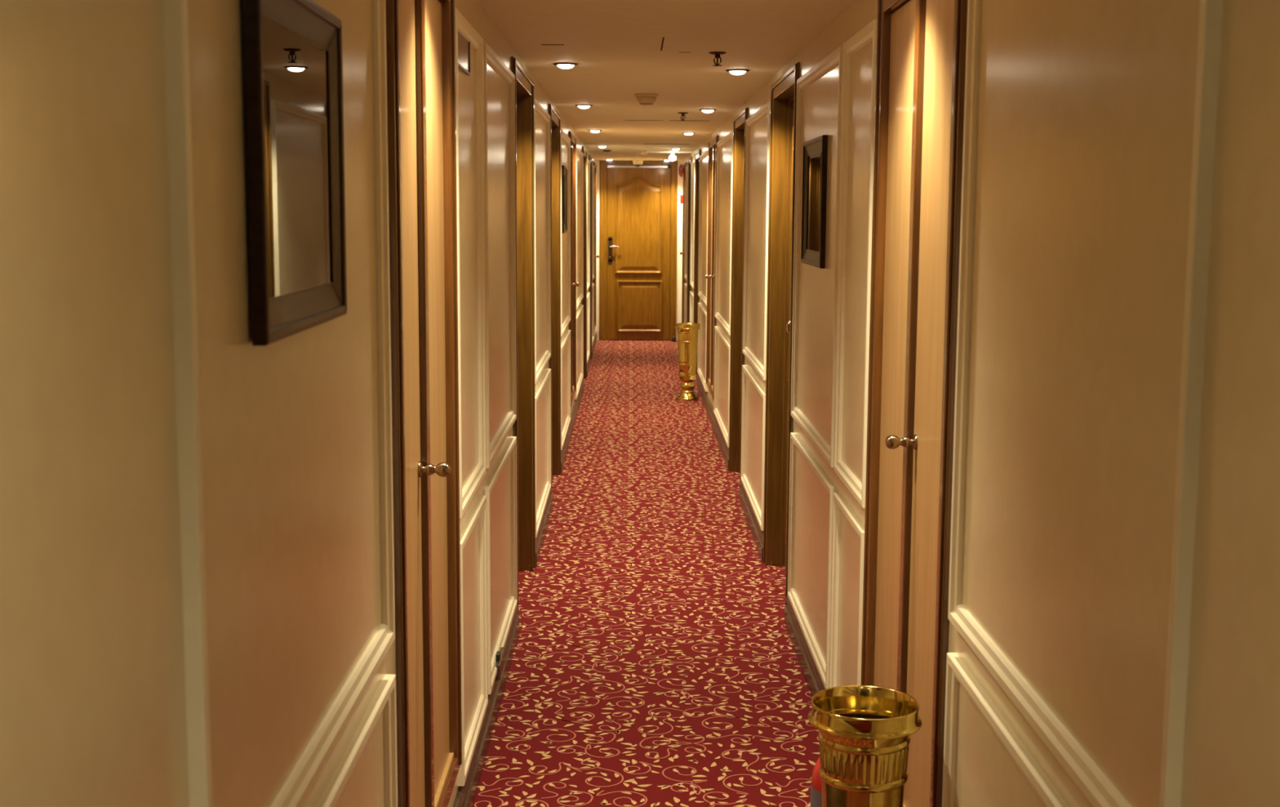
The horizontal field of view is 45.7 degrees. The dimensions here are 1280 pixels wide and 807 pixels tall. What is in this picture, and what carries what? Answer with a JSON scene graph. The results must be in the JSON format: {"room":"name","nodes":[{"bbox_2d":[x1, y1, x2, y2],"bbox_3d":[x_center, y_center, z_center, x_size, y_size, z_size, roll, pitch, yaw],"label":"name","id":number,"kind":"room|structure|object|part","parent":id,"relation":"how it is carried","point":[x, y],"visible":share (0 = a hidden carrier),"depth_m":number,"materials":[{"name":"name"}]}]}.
{"room":"hotel corridor","nodes":[
{"label":"hotel corridor","id":0,"kind":"room"},
{"bbox_2d":[0,0,595,806],"bbox_3d":[-0.531,-0.458,7.434,0.158,2.160,21.270,0,7,0],"label":"wall","id":1,"kind":"structure","parent":0,"point":[197,577],"depth_m":1.53,"materials":[{"name":"beige paint"}]},
{"bbox_3d":[-0.431,-0.115,2.002,0.018,1.210,1.165,0,7,0],"label":"panel moulding","id":2,"kind":"part","parent":1,"relation":"part of","materials":[{"name":"beige paint"}]},
{"bbox_2d":[243,0,346,345],"bbox_3d":[-0.426,-0.303,1.920,0.018,0.417,0.510,0,7,-1],"label":"mirror","id":3,"kind":"object","parent":1,"relation":"attached to","point":[294,65],"visible":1,"depth_m":1.88,"materials":[{"name":"brown wood"}]},
{"bbox_3d":[-0.436,0.853,2.125,0.018,0.614,1.165,0,7,0],"label":"panel moulding","id":4,"kind":"part","parent":1,"relation":"part of","materials":[{"name":"beige paint"}]},
{"bbox_2d":[386,0,462,806],"bbox_3d":[-0.486,0.015,3.175,0.200,1.880,0.900,0,7,0],"label":"door","id":5,"kind":"structure","parent":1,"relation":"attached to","point":[420,37],"depth_m":3.14,"materials":[{"name":"brown wood"}]},
{"bbox_3d":[-0.464,0.048,2.962,0.024,1.774,0.334,0,7,0],"label":"closet door","id":6,"kind":"part","parent":5,"relation":"part of","materials":[{"name":"brown wood"}]},
{"bbox_3d":[-0.420,0.135,3.108,0.067,0.033,0.033,0,7,0],"label":"closet knob","id":7,"kind":"part","parent":5,"relation":"part of","materials":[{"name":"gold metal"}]},
{"bbox_3d":[-0.466,-0.004,3.365,0.024,1.774,0.384,0,7,0],"label":"closet door","id":8,"kind":"part","parent":5,"relation":"part of","materials":[{"name":"brown wood"}]},
{"bbox_2d":[457,31,470,75],"bbox_3d":[-0.442,-0.880,3.777,0.007,0.100,0.310,0,7,0],"label":"wall plaque","id":9,"kind":"object","parent":1,"relation":"attached to","point":[464,46],"visible":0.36,"depth_m":3.81,"materials":[{"name":"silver metal"}]},
{"bbox_3d":[-0.441,-0.361,3.932,0.018,1.210,0.636,0,7,0],"label":"panel moulding","id":10,"kind":"part","parent":1,"relation":"part of","materials":[{"name":"beige paint"}]},
{"bbox_3d":[-0.447,0.607,4.055,0.018,0.614,0.636,0,7,0],"label":"panel moulding","id":11,"kind":"part","parent":1,"relation":"part of","materials":[{"name":"beige paint"}]},
{"bbox_3d":[-0.446,-0.479,4.851,0.018,1.210,1.050,0,7,0],"label":"panel moulding","id":12,"kind":"part","parent":1,"relation":"part of","materials":[{"name":"beige paint"}]},
{"bbox_2d":[495,646,505,679],"bbox_3d":[-0.443,0.810,4.799,0.016,0.072,0.200,0,7,0],"label":"outlet","id":13,"kind":"object","parent":1,"relation":"attached to","point":[500,655],"visible":1,"depth_m":4.74,"materials":[{"name":"black plastic"}]},
{"bbox_3d":[-0.452,0.489,4.975,0.018,0.614,1.050,0,7,0],"label":"panel moulding","id":14,"kind":"part","parent":1,"relation":"part of","materials":[{"name":"beige paint"}]},
{"bbox_2d":[511,56,535,613],"bbox_3d":[-0.519,-0.254,5.983,0.146,2.082,1.020,0,7,0],"label":"door","id":15,"kind":"structure","parent":1,"relation":"in","point":[524,426],"depth_m":6.41,"materials":[{"name":"brown wood"}]},
{"bbox_2d":[452,330,596,806],"bbox_3d":[-0.466,0.539,7.552,0.021,0.112,21.250,0,7,0],"label":"baseboard","id":16,"kind":"structure","parent":1,"relation":"attached to","point":[465,795],"depth_m":4.78,"materials":[{"name":"brown wood"}]},
{"bbox_3d":[-0.458,-0.764,7.083,0.018,1.210,1.230,0,7,0],"label":"panel moulding","id":17,"kind":"part","parent":1,"relation":"part of","materials":[{"name":"beige paint"}]},
{"bbox_3d":[-0.463,0.204,7.207,0.018,0.614,1.230,0,7,0],"label":"panel moulding","id":18,"kind":"part","parent":1,"relation":"part of","materials":[{"name":"beige paint"}]},
{"bbox_2d":[548,103,560,493],"bbox_3d":[-0.532,-0.556,8.349,0.146,2.082,1.010,0,7,0],"label":"door","id":19,"kind":"structure","parent":1,"relation":"in","point":[554,361],"depth_m":8.78,"materials":[{"name":"brown wood"}]},
{"bbox_2d":[561,164,567,233],"bbox_3d":[-0.470,-1.266,9.428,0.018,0.407,0.470,0,7,0],"label":"framed picture","id":20,"kind":"object","parent":1,"relation":"attached to","point":[564,170],"visible":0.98,"depth_m":9.50,"materials":[{"name":"brown wood"}]},
{"bbox_3d":[-0.476,-0.110,9.667,0.018,0.614,1.310,0,7,0],"label":"panel moulding","id":21,"kind":"part","parent":1,"relation":"part of","materials":[{"name":"beige paint"}]},
{"bbox_3d":[-0.471,-1.078,9.543,0.018,1.210,1.310,0,7,0],"label":"panel moulding","id":22,"kind":"part","parent":1,"relation":"part of","materials":[{"name":"beige paint"}]},
{"bbox_2d":[568,131,579,406],"bbox_3d":[-0.527,-0.957,10.788,0.200,1.880,0.950,0,7,0],"label":"closet","id":23,"kind":"object","parent":1,"relation":"attached to","point":[572,324],"visible":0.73,"depth_m":11.08,"materials":[{"name":"brown wood"}]},
{"bbox_3d":[-0.504,-0.957,10.788,0.068,1.880,0.950,0,7,0],"label":"closet frame","id":24,"kind":"part","parent":23,"relation":"part of","materials":[{"name":"brown wood"}]},
{"bbox_3d":[-0.461,-0.843,10.765,0.067,0.033,0.033,0,7,0],"label":"closet knob","id":25,"kind":"part","parent":23,"relation":"part of","materials":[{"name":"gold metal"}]},
{"bbox_3d":[-0.490,-0.436,12.221,0.018,0.614,1.600,0,7,0],"label":"panel moulding","id":26,"kind":"part","parent":1,"relation":"part of","materials":[{"name":"beige paint"}]},
{"bbox_3d":[-0.485,-1.404,12.097,0.018,1.210,1.600,0,7,0],"label":"panel moulding","id":27,"kind":"part","parent":1,"relation":"part of","materials":[{"name":"beige paint"}]},
{"bbox_2d":[582,146,586,378],"bbox_3d":[-0.559,-1.214,13.502,0.146,2.082,0.900,0,7,0],"label":"door","id":28,"kind":"structure","parent":1,"relation":"in","point":[584,150],"depth_m":13.88,"materials":[{"name":"brown wood"}]},
{"bbox_3d":[-0.503,-0.735,14.562,0.018,0.614,0.920,0,7,0],"label":"panel moulding","id":29,"kind":"part","parent":1,"relation":"part of","materials":[{"name":"beige paint"}]},
{"bbox_3d":[-0.497,-1.703,14.438,0.018,1.210,0.920,0,7,0],"label":"panel moulding","id":30,"kind":"part","parent":1,"relation":"part of","materials":[{"name":"beige paint"}]},
{"bbox_2d":[588,154,591,358],"bbox_3d":[-0.570,-1.458,15.412,0.146,2.082,0.750,0,7,0],"label":"door","id":31,"kind":"structure","parent":1,"relation":"in","point":[589,156],"depth_m":15.73,"materials":[{"name":"brown wood"}]},
{"bbox_3d":[-0.512,-0.964,16.352,0.018,0.614,0.830,0,7,0],"label":"panel moulding","id":32,"kind":"part","parent":1,"relation":"part of","materials":[{"name":"beige paint"}]},
{"bbox_3d":[-0.507,-1.932,16.229,0.018,1.210,0.830,0,7,0],"label":"panel moulding","id":33,"kind":"part","parent":1,"relation":"part of","materials":[{"name":"beige paint"}]},
{"bbox_2d":[592,161,599,329],"bbox_3d":[-0.561,-1.772,17.166,0.200,1.880,0.810,0,7,0],"label":"closet","id":34,"kind":"object","parent":1,"relation":"attached to","point":[594,163],"visible":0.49,"depth_m":17.47,"materials":[{"name":"brown wood"}]},
{"bbox_3d":[-0.538,-1.772,17.166,0.068,1.880,0.810,0,7,0],"label":"closet frame","id":35,"kind":"part","parent":34,"relation":"part of","materials":[{"name":"brown wood"}]},
{"bbox_2d":[595,160,683,340],"bbox_3d":[-0.010,-1.807,18.017,1.313,2.160,0.100,0,7,0],"label":"wall","id":36,"kind":"structure","parent":0,"point":[680,180],"depth_m":17.97,"materials":[{"name":"white paint"}]},
{"bbox_2d":[599,160,677,340],"bbox_3d":[-0.022,-1.802,17.985,0.918,2.119,0.144,0,7,0],"label":"door","id":37,"kind":"structure","parent":36,"relation":"in","point":[637,249],"depth_m":17.97,"materials":[{"name":"brown wood"}]},
{"bbox_3d":[-0.352,-1.813,17.971,0.050,0.320,0.008,0,7,0],"label":"handle plate","id":38,"kind":"part","parent":37,"relation":"part of","materials":[{"name":"brown metal"}]},
{"bbox_3d":[-0.029,-2.784,17.835,0.712,0.044,0.036,0,7,0],"label":"closer rail","id":39,"kind":"part","parent":37,"relation":"part of","materials":[{"name":"silver metal"}]},
{"bbox_3d":[-0.015,-2.097,17.931,0.557,1.127,0.023,0,7,0],"label":"arched panel","id":40,"kind":"part","parent":37,"relation":"part of","materials":[{"name":"brown wood"}]},
{"bbox_3d":[-0.005,-1.153,18.052,0.538,0.613,0.023,0,7,0],"label":"panel","id":41,"kind":"part","parent":37,"relation":"part of","materials":[{"name":"brown wood"}]},
{"bbox_2d":[472,339,819,806],"bbox_3d":[0.040,0.615,7.615,1.353,0.051,21.350,0,7,0],"label":"floor","id":42,"kind":"structure","parent":0,"point":[655,662],"depth_m":5.55,"materials":[{"name":"red carpet"}]},
{"bbox_2d":[675,322,701,400],"bbox_3d":[0.391,-0.342,12.459,0.215,0.624,0.215,0,7,0],"label":"bin","id":43,"kind":"object","parent":42,"relation":"on","point":[687,332],"visible":1,"depth_m":12.40,"materials":[{"name":"gold metal"}]},
{"bbox_2d":[810,756,822,806],"bbox_3d":[0.419,0.901,3.175,0.124,0.511,0.132,6,9,36],"label":"fire extinguisher","id":44,"kind":"object","parent":42,"relation":"on","point":[815,784],"visible":0.05,"depth_m":3.13,"materials":[{"name":"red metal"}]},
{"bbox_2d":[808,684,921,806],"bbox_3d":[0.426,0.876,2.927,0.215,0.624,0.215,0,7,0],"label":"bin","id":45,"kind":"object","parent":42,"relation":"on","point":[864,731],"visible":1,"depth_m":2.84,"materials":[{"name":"gold metal"}]},
{"bbox_2d":[477,0,853,160],"bbox_3d":[0.052,-1.541,7.339,1.313,0.061,21.350,0,7,0],"label":"ceiling","id":46,"kind":"structure","parent":0,"point":[621,49],"depth_m":5.67,"materials":[{"name":"brown"}]},
{"bbox_2d":[553,62,577,68],"bbox_3d":[-0.294,-1.334,6.008,0.098,0.020,0.098,0,7,0],"label":"recessed light","id":47,"kind":"object","parent":46,"relation":"in","point":[562,65],"visible":1,"depth_m":5.98,"materials":[{"name":"white glass"}]},
{"bbox_2d":[575,104,592,108],"bbox_3d":[-0.310,-1.638,8.389,0.098,0.020,0.098,0,7,0],"label":"recessed light","id":48,"kind":"object","parent":46,"relation":"in","point":[581,106],"visible":1,"depth_m":8.36,"materials":[{"name":"white glass"}]},
{"bbox_2d":[588,129,601,133],"bbox_3d":[-0.326,-1.976,11.037,0.098,0.020,0.098,0,7,0],"label":"recessed light","id":49,"kind":"object","parent":46,"relation":"in","point":[591,131],"visible":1,"depth_m":11.01,"materials":[{"name":"white glass"}]},
{"bbox_2d":[596,145,607,147],"bbox_3d":[-0.341,-2.322,13.745,0.098,0.020,0.098,0,7,0],"label":"recessed light","id":50,"kind":"object","parent":46,"relation":"in","point":[599,146],"visible":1,"depth_m":13.72,"materials":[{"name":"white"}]},
{"bbox_2d":[632,160,643,166],"bbox_3d":[-0.024,-2.792,17.649,0.120,0.074,0.120,0,7,0],"label":"dome camera","id":51,"kind":"object","parent":46,"relation":"attached to","point":[637,162],"visible":1,"depth_m":17.61,"materials":[{"name":"beige plastic"}]},
{"bbox_2d":[635,150,648,155],"bbox_3d":[0.016,-2.433,14.761,0.120,0.054,0.120,0,7,0],"label":"smoke detector","id":52,"kind":"object","parent":46,"relation":"attached to","point":[640,153],"visible":1,"depth_m":14.72,"materials":[{"name":"beige plastic"}]},
{"bbox_2d":[634,93,658,105],"bbox_3d":[0.032,-1.515,7.569,0.120,0.054,0.120,0,7,0],"label":"smoke detector","id":53,"kind":"object","parent":46,"relation":"attached to","point":[643,99],"visible":1,"depth_m":7.53,"materials":[{"name":"beige plastic"}]},
{"bbox_2d":[669,151,675,160],"bbox_3d":[0.326,-2.472,15.211,0.072,0.088,0.072,0,7,0],"label":"lamp","id":54,"kind":"object","parent":46,"relation":"attached to","point":[672,157],"visible":1,"depth_m":15.19,"materials":[{"name":"beige plastic"}]},
{"bbox_2d":[677,112,688,120],"bbox_3d":[0.255,-1.697,8.989,0.064,0.050,0.064,0,7,0],"label":"sprinkler","id":55,"kind":"object","parent":46,"relation":"attached to","point":[682,113],"visible":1,"depth_m":8.98,"materials":[{"name":"brown metal"}]},
{"bbox_2d":[682,132,695,135],"bbox_3d":[0.362,-2.009,11.319,0.098,0.020,0.098,0,7,0],"label":"recessed light","id":56,"kind":"object","parent":46,"relation":"in","point":[685,133],"visible":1,"depth_m":11.29,"materials":[{"name":"white glass"}]},
{"bbox_2d":[699,109,715,112],"bbox_3d":[0.388,-1.674,8.700,0.098,0.020,0.098,0,7,0],"label":"recessed light","id":57,"kind":"object","parent":46,"relation":"in","point":[703,110],"visible":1,"depth_m":8.67,"materials":[{"name":"white glass"}]},
{"bbox_2d":[708,51,726,66],"bbox_3d":[0.283,-1.257,5.547,0.064,0.050,0.064,0,7,0],"label":"sprinkler","id":58,"kind":"object","parent":46,"relation":"attached to","point":[717,54],"visible":1,"depth_m":5.54,"materials":[{"name":"brown metal"}]},
{"bbox_2d":[725,69,749,75],"bbox_3d":[0.402,-1.360,6.240,0.098,0.020,0.098,0,7,0],"label":"recessed light","id":59,"kind":"object","parent":46,"relation":"in","point":[735,72],"visible":1,"depth_m":6.21,"materials":[{"name":"white glass"}]},
{"bbox_2d":[683,0,1279,806],"bbox_3d":[0.624,-0.453,7.441,0.158,2.160,21.270,0,7,0],"label":"wall","id":60,"kind":"structure","parent":0,"point":[1113,612],"depth_m":2.06,"materials":[{"name":"beige paint"}]},
{"bbox_2d":[678,164,683,177],"bbox_3d":[0.481,-2.708,17.672,0.063,0.156,0.156,0,7,0],"label":"bell","id":61,"kind":"object","parent":60,"relation":"attached to","point":[681,166],"visible":0.91,"depth_m":17.61,"materials":[{"name":"red metal"}]},
{"bbox_2d":[680,195,682,203],"bbox_3d":[0.489,-2.380,17.714,0.044,0.100,0.100,0,7,0],"label":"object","id":62,"kind":"object","parent":60,"relation":"attached to","point":[681,196],"visible":0.6,"depth_m":17.66,"materials":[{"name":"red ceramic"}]},
{"bbox_2d":[680,162,687,323],"bbox_3d":[0.550,-1.775,17.242,0.200,1.880,0.750,0,7,0],"label":"closet","id":63,"kind":"object","parent":60,"relation":"attached to","point":[683,282],"visible":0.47,"depth_m":17.49,"materials":[{"name":"brown wood"}]},
{"bbox_3d":[0.503,-0.981,16.532,0.018,0.614,0.680,0,7,0],"label":"panel moulding","id":64,"kind":"part","parent":60,"relation":"part of","materials":[{"name":"beige paint"}]},
{"bbox_3d":[0.508,-1.949,16.408,0.018,1.210,0.680,0,7,0],"label":"panel moulding","id":65,"kind":"part","parent":60,"relation":"part of","materials":[{"name":"beige paint"}]},
{"bbox_2d":[686,155,692,322],"bbox_3d":[0.576,-1.487,15.691,0.146,2.082,0.700,0,7,0],"label":"door","id":66,"kind":"structure","parent":60,"relation":"in","point":[690,160],"depth_m":15.94,"materials":[{"name":"brown wood"}]},
{"bbox_3d":[0.511,-0.774,14.915,0.018,0.614,0.820,0,7,0],"label":"panel moulding","id":67,"kind":"part","parent":60,"relation":"part of","materials":[{"name":"beige paint"}]},
{"bbox_3d":[0.517,-1.743,14.791,0.018,1.210,0.820,0,7,0],"label":"panel moulding","id":68,"kind":"part","parent":60,"relation":"part of","materials":[{"name":"beige paint"}]},
{"bbox_2d":[693,148,701,373],"bbox_3d":[0.585,-1.259,13.906,0.146,2.082,0.900,0,7,0],"label":"door","id":69,"kind":"structure","parent":60,"relation":"in","point":[696,298],"depth_m":14.25,"materials":[{"name":"brown wood"}]},
{"bbox_3d":[0.523,-0.492,12.703,0.018,0.614,1.480,0,7,0],"label":"panel moulding","id":70,"kind":"part","parent":60,"relation":"part of","materials":[{"name":"beige paint"}]},
{"bbox_3d":[0.529,-1.460,12.579,0.018,1.210,1.480,0,7,0],"label":"panel moulding","id":71,"kind":"part","parent":60,"relation":"part of","materials":[{"name":"beige paint"}]},
{"bbox_2d":[705,134,719,399],"bbox_3d":[0.582,-1.012,11.266,0.200,1.880,1.080,0,7,0],"label":"closet","id":72,"kind":"object","parent":60,"relation":"attached to","point":[712,183],"visible":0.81,"depth_m":11.54,"materials":[{"name":"brown wood"}]},
{"bbox_3d":[0.515,-0.938,11.239,0.067,0.033,0.033,0,7,0],"label":"closet knob","id":73,"kind":"part","parent":72,"relation":"part of","materials":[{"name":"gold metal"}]},
{"bbox_3d":[0.559,-1.039,11.516,0.024,1.774,0.412,0,7,0],"label":"closet door","id":74,"kind":"part","parent":72,"relation":"part of","materials":[{"name":"brown wood"}]},
{"bbox_3d":[0.562,-0.978,11.038,0.024,1.774,0.456,0,7,0],"label":"closet door","id":75,"kind":"part","parent":72,"relation":"part of","materials":[{"name":"brown wood"}]},
{"bbox_3d":[0.538,-0.140,9.945,0.018,0.614,1.600,0,7,0],"label":"panel moulding","id":76,"kind":"part","parent":60,"relation":"part of","materials":[{"name":"beige paint"}]},
{"bbox_3d":[0.543,-1.108,9.822,0.018,1.210,1.600,0,7,0],"label":"panel moulding","id":77,"kind":"part","parent":60,"relation":"part of","materials":[{"name":"beige paint"}]},
{"bbox_2d":[728,106,748,487],"bbox_3d":[0.614,-0.572,8.525,0.146,2.082,0.950,0,7,0],"label":"door","id":78,"kind":"structure","parent":60,"relation":"in","point":[736,357],"depth_m":8.91,"materials":[{"name":"brown wood"}]},
{"bbox_3d":[0.551,0.183,7.416,0.018,0.614,1.300,0,7,0],"label":"panel moulding","id":79,"kind":"part","parent":60,"relation":"part of","materials":[{"name":"beige paint"}]},
{"bbox_3d":[0.557,-0.785,7.292,0.018,1.210,1.300,0,7,0],"label":"panel moulding","id":80,"kind":"part","parent":60,"relation":"part of","materials":[{"name":"beige paint"}]},
{"bbox_2d":[696,372,825,697],"bbox_3d":[0.548,0.544,7.558,0.021,0.112,21.250,0,7,0],"label":"baseboard","id":81,"kind":"structure","parent":60,"relation":"attached to","point":[813,679],"depth_m":5.74,"materials":[{"name":"brown wood"}]},
{"bbox_2d":[763,62,799,604],"bbox_3d":[0.627,-0.265,6.119,0.146,2.082,1.000,0,7,0],"label":"door","id":82,"kind":"structure","parent":60,"relation":"in","point":[779,420],"depth_m":6.52,"materials":[{"name":"brown wood"}]},
{"bbox_3d":[0.608,-0.299,5.963,0.067,0.060,0.060,0,7,0],"label":"knob","id":83,"kind":"part","parent":82,"relation":"part of","materials":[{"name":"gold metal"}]},
{"bbox_3d":[0.636,-0.234,6.123,0.010,1.780,0.620,0,7,0],"label":"raised panel","id":84,"kind":"part","parent":82,"relation":"part of","materials":[{"name":"brown wood"}]},
{"bbox_3d":[0.564,0.483,5.065,0.018,0.614,1.140,0,7,0],"label":"panel moulding","id":85,"kind":"part","parent":60,"relation":"part of","materials":[{"name":"beige paint"}]},
{"bbox_2d":[800,134,827,268],"bbox_3d":[0.571,-0.660,4.990,0.018,0.412,0.540,0,7,0],"label":"framed picture","id":86,"kind":"object","parent":60,"relation":"attached to","point":[815,156],"visible":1,"depth_m":4.98,"materials":[{"name":"brown wood"}]},
{"bbox_3d":[0.570,-0.485,4.941,0.018,1.210,1.140,0,7,0],"label":"panel moulding","id":87,"kind":"part","parent":60,"relation":"part of","materials":[{"name":"beige paint"}]},
{"bbox_3d":[0.569,0.598,4.170,0.018,0.614,0.555,0,7,0],"label":"panel moulding","id":88,"kind":"part","parent":60,"relation":"part of","materials":[{"name":"beige paint"}]},
{"bbox_3d":[0.574,-0.370,4.046,0.018,1.210,0.555,0,7,0],"label":"panel moulding","id":89,"kind":"part","parent":60,"relation":"part of","materials":[{"name":"beige paint"}]},
{"bbox_2d":[860,0,967,806],"bbox_3d":[0.624,0.005,3.303,0.200,1.880,0.945,0,7,0],"label":"closet","id":90,"kind":"object","parent":60,"relation":"attached to","point":[922,44],"visible":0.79,"depth_m":3.24,"materials":[{"name":"brown wood"}]},
{"bbox_3d":[0.602,-0.017,3.513,0.024,1.774,0.389,0,7,0],"label":"closet door","id":91,"kind":"part","parent":90,"relation":"part of","materials":[{"name":"brown wood"}]},
{"bbox_3d":[0.558,0.082,3.248,0.067,0.033,0.033,0,7,0],"label":"closet knob","id":92,"kind":"part","parent":90,"relation":"part of","materials":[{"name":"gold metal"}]},
{"bbox_3d":[0.605,0.038,3.087,0.024,1.774,0.374,0,7,0],"label":"closet door","id":93,"kind":"part","parent":90,"relation":"part of","materials":[{"name":"brown wood"}]},
{"bbox_3d":[0.579,0.838,2.289,0.018,0.614,1.137,0,7,0],"label":"panel moulding","id":94,"kind":"part","parent":60,"relation":"part of","materials":[{"name":"beige paint"}]},
{"bbox_3d":[0.584,-0.130,2.166,0.018,1.210,1.137,0,7,0],"label":"panel moulding","id":95,"kind":"part","parent":60,"relation":"part of","materials":[{"name":"beige paint"}]}
]}

